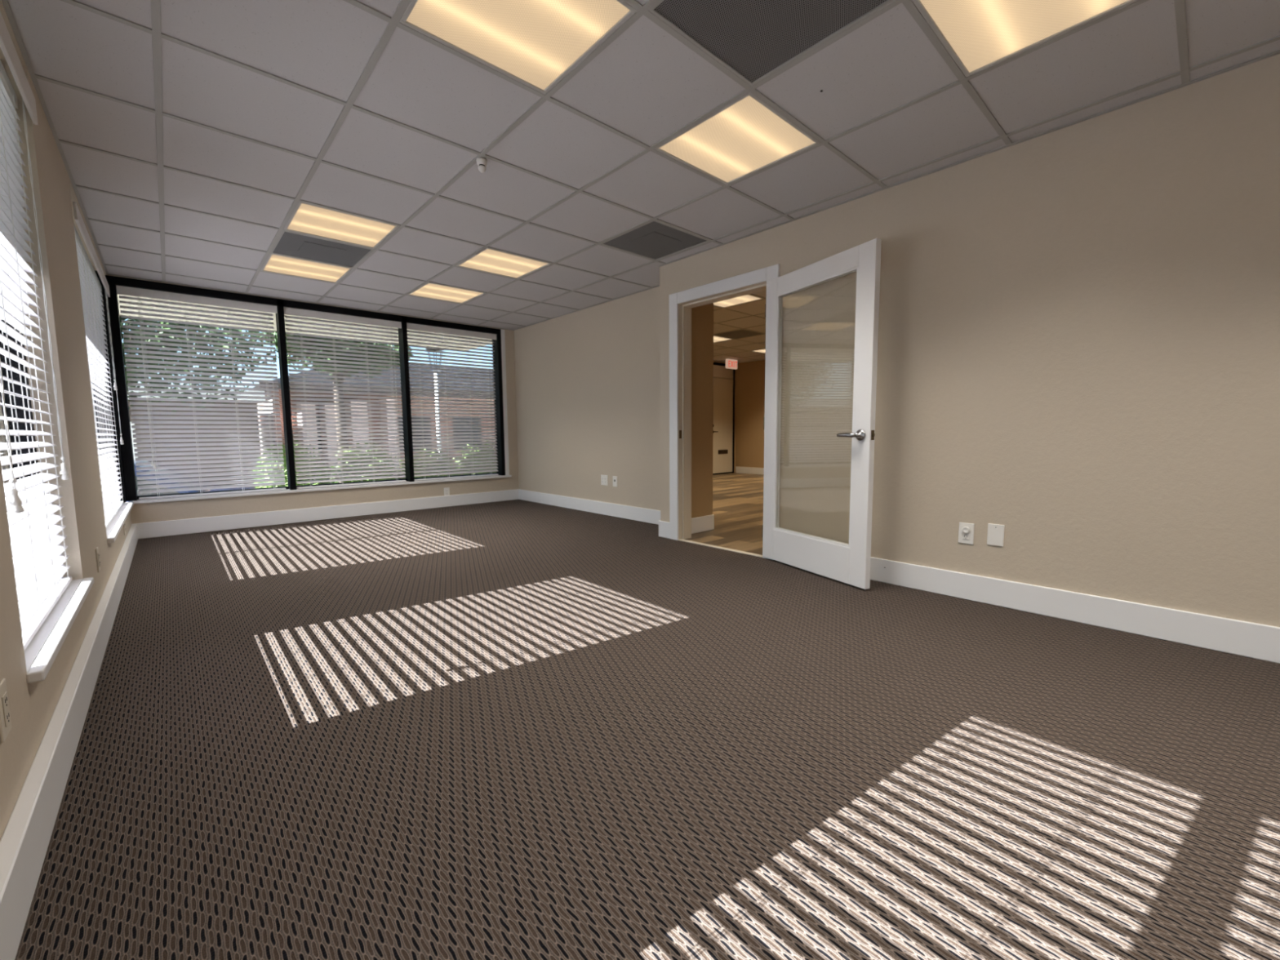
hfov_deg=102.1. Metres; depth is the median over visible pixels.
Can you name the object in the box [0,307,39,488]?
window
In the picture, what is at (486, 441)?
shrub
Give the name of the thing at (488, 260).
ceiling light
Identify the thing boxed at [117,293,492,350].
roof overhang
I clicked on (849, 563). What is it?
door
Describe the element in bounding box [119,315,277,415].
tree
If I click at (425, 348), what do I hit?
lamp post
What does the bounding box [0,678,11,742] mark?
wall outlet
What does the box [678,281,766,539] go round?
door frame
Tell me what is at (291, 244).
ceiling vent
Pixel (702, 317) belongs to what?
wall
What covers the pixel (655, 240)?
ceiling vent
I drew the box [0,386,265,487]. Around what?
fence
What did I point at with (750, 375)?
wall
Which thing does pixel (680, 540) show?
threshold
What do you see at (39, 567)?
window blind
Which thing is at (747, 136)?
ceiling light
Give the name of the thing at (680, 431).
strike plate
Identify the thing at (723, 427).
door
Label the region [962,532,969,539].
receptacle
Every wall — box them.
[0,0,131,839]
[95,270,519,524]
[514,53,1279,626]
[691,302,713,518]
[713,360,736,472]
[735,360,764,467]
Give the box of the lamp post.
[425,348,443,475]
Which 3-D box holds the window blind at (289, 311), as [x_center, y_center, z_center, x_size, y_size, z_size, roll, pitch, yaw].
[-3.314,-0.901,5.931,1.178,1.924,0.071,-5,7,-42]
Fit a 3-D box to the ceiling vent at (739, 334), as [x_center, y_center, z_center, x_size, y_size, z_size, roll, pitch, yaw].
[1.530,-2.260,7.997,0.585,0.019,0.585,-5,7,-42]
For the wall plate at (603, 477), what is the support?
attached to the wall at (1078, 345)
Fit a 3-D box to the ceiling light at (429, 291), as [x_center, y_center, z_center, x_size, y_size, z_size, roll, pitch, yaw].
[-1.978,-1.952,5.278,0.585,0.108,0.585,-5,7,-42]
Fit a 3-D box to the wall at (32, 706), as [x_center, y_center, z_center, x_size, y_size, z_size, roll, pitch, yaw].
[-1.589,-0.433,1.131,0.170,2.670,9.360,-5,7,-42]
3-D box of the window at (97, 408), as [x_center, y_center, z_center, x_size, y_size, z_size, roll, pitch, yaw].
[-3.932,-0.718,3.642,0.070,2.001,2.190,-5,7,-42]
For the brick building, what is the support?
on the parking lot
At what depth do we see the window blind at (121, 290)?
5.05 m
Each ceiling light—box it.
[260,253,352,283]
[284,201,399,248]
[399,0,637,94]
[408,282,485,303]
[456,248,551,279]
[653,92,819,185]
[713,294,763,308]
[713,335,733,342]
[751,349,765,353]
[911,0,1137,77]
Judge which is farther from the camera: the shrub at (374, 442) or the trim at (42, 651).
the shrub at (374, 442)
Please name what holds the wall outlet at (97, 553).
attached to the wall at (32, 706)
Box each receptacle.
[1,691,10,727]
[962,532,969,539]
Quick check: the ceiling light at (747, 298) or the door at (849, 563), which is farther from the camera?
the ceiling light at (747, 298)
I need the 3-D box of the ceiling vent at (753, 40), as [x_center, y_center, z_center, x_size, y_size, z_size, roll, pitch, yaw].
[0.441,-1.598,1.727,0.585,0.019,0.585,-5,7,-42]
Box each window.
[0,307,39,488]
[91,382,109,456]
[94,270,505,502]
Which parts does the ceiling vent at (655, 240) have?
damper plate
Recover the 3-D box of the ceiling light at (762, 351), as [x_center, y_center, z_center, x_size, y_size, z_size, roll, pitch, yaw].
[2.473,-2.468,9.666,0.585,0.108,0.585,-5,7,-42]
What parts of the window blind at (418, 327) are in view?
rail, pull cord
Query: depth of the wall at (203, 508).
5.88 m
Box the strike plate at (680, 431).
[679,430,681,438]
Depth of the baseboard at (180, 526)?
5.66 m
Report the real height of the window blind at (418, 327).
1.924 m
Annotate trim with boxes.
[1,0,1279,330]
[24,577,93,683]
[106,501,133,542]
[133,475,511,503]
[500,328,509,475]
[669,263,779,559]
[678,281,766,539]
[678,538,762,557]
[713,293,766,363]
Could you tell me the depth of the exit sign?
10.70 m
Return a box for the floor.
[14,472,1279,959]
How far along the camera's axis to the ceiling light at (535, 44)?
1.83 m
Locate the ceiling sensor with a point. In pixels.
(482, 162)
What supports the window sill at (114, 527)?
attached to the wall at (32, 706)
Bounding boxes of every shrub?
[252,440,334,488]
[329,442,401,483]
[396,448,461,479]
[451,440,496,475]
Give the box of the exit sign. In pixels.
[725,359,737,368]
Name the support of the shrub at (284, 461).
on the planting bed
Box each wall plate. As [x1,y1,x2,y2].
[600,475,607,485]
[613,475,617,486]
[986,523,1004,546]
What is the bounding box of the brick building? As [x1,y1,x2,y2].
[250,361,496,487]
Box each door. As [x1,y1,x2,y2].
[712,362,734,475]
[761,238,881,589]
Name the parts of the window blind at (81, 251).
rail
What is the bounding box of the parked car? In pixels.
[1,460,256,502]
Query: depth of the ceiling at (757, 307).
7.51 m
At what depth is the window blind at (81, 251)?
3.44 m
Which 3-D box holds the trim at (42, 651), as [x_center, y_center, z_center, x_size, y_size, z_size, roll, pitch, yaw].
[-1.963,0.465,1.708,0.135,0.028,1.184,-5,7,-42]
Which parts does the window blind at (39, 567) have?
pull cord, pull cord, rail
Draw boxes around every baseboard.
[0,523,137,959]
[133,488,518,538]
[518,466,1279,663]
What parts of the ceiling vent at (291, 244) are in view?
damper plate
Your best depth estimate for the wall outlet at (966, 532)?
2.86 m
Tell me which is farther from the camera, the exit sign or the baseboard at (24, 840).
the exit sign
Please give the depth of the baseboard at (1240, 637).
2.58 m
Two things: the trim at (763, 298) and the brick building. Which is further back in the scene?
the brick building
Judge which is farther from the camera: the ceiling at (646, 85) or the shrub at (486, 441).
the shrub at (486, 441)
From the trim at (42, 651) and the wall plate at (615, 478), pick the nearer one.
the trim at (42, 651)
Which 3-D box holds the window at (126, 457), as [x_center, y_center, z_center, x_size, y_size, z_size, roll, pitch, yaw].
[-3.343,-0.927,5.856,3.892,1.997,0.290,-5,7,-42]
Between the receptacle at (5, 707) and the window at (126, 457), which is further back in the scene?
the window at (126, 457)
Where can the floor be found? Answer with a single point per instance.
(513, 729)
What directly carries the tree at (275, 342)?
on the parking lot
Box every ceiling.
[7,0,1279,329]
[713,289,766,363]
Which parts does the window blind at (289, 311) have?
rail, pull cord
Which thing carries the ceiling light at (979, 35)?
attached to the ceiling at (646, 85)
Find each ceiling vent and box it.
[271,231,373,267]
[600,220,709,260]
[648,0,894,86]
[713,328,764,338]
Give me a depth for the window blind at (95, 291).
4.07 m
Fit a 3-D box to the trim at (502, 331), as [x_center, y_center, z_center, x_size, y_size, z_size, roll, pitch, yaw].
[-1.927,-1.069,7.228,0.060,2.001,0.173,-5,7,-42]
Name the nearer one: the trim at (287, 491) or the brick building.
the trim at (287, 491)
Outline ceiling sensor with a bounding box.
[476,157,487,173]
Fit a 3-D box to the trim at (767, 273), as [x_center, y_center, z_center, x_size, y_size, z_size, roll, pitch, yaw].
[0.619,-0.492,4.094,0.019,2.100,1.068,-5,7,-42]
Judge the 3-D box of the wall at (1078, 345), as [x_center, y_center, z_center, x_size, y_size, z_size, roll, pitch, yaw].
[1.259,-0.708,3.819,0.590,2.670,9.530,-5,7,-42]
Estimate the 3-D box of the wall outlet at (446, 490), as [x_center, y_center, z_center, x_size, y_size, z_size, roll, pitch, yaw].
[-2.499,0.157,6.691,0.074,0.117,0.009,-5,7,-42]
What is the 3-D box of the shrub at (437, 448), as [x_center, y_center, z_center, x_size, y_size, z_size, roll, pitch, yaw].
[-3.451,0.311,8.544,0.927,1.731,0.808,-5,7,-42]
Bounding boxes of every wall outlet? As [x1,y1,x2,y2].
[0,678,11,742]
[95,546,100,572]
[123,522,125,534]
[444,487,449,495]
[958,522,974,544]
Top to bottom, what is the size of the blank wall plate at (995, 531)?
0.117 m
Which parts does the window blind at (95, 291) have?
pull cord, pull cord, rail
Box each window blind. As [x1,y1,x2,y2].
[0,11,72,650]
[72,201,114,528]
[85,253,124,515]
[115,284,285,499]
[283,306,405,488]
[406,322,498,480]
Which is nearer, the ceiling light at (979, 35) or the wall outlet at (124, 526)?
the ceiling light at (979, 35)
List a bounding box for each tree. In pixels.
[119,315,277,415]
[250,332,413,482]
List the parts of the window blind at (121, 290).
pull cord, rail, pull cord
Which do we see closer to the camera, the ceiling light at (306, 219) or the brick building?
the ceiling light at (306, 219)
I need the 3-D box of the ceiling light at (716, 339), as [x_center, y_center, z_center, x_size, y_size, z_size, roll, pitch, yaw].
[1.120,-2.342,8.443,0.585,0.108,0.585,-5,7,-42]
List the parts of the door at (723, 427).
transom panel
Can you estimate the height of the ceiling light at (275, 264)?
0.108 m
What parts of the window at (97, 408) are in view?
pane, frame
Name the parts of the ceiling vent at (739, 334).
damper plate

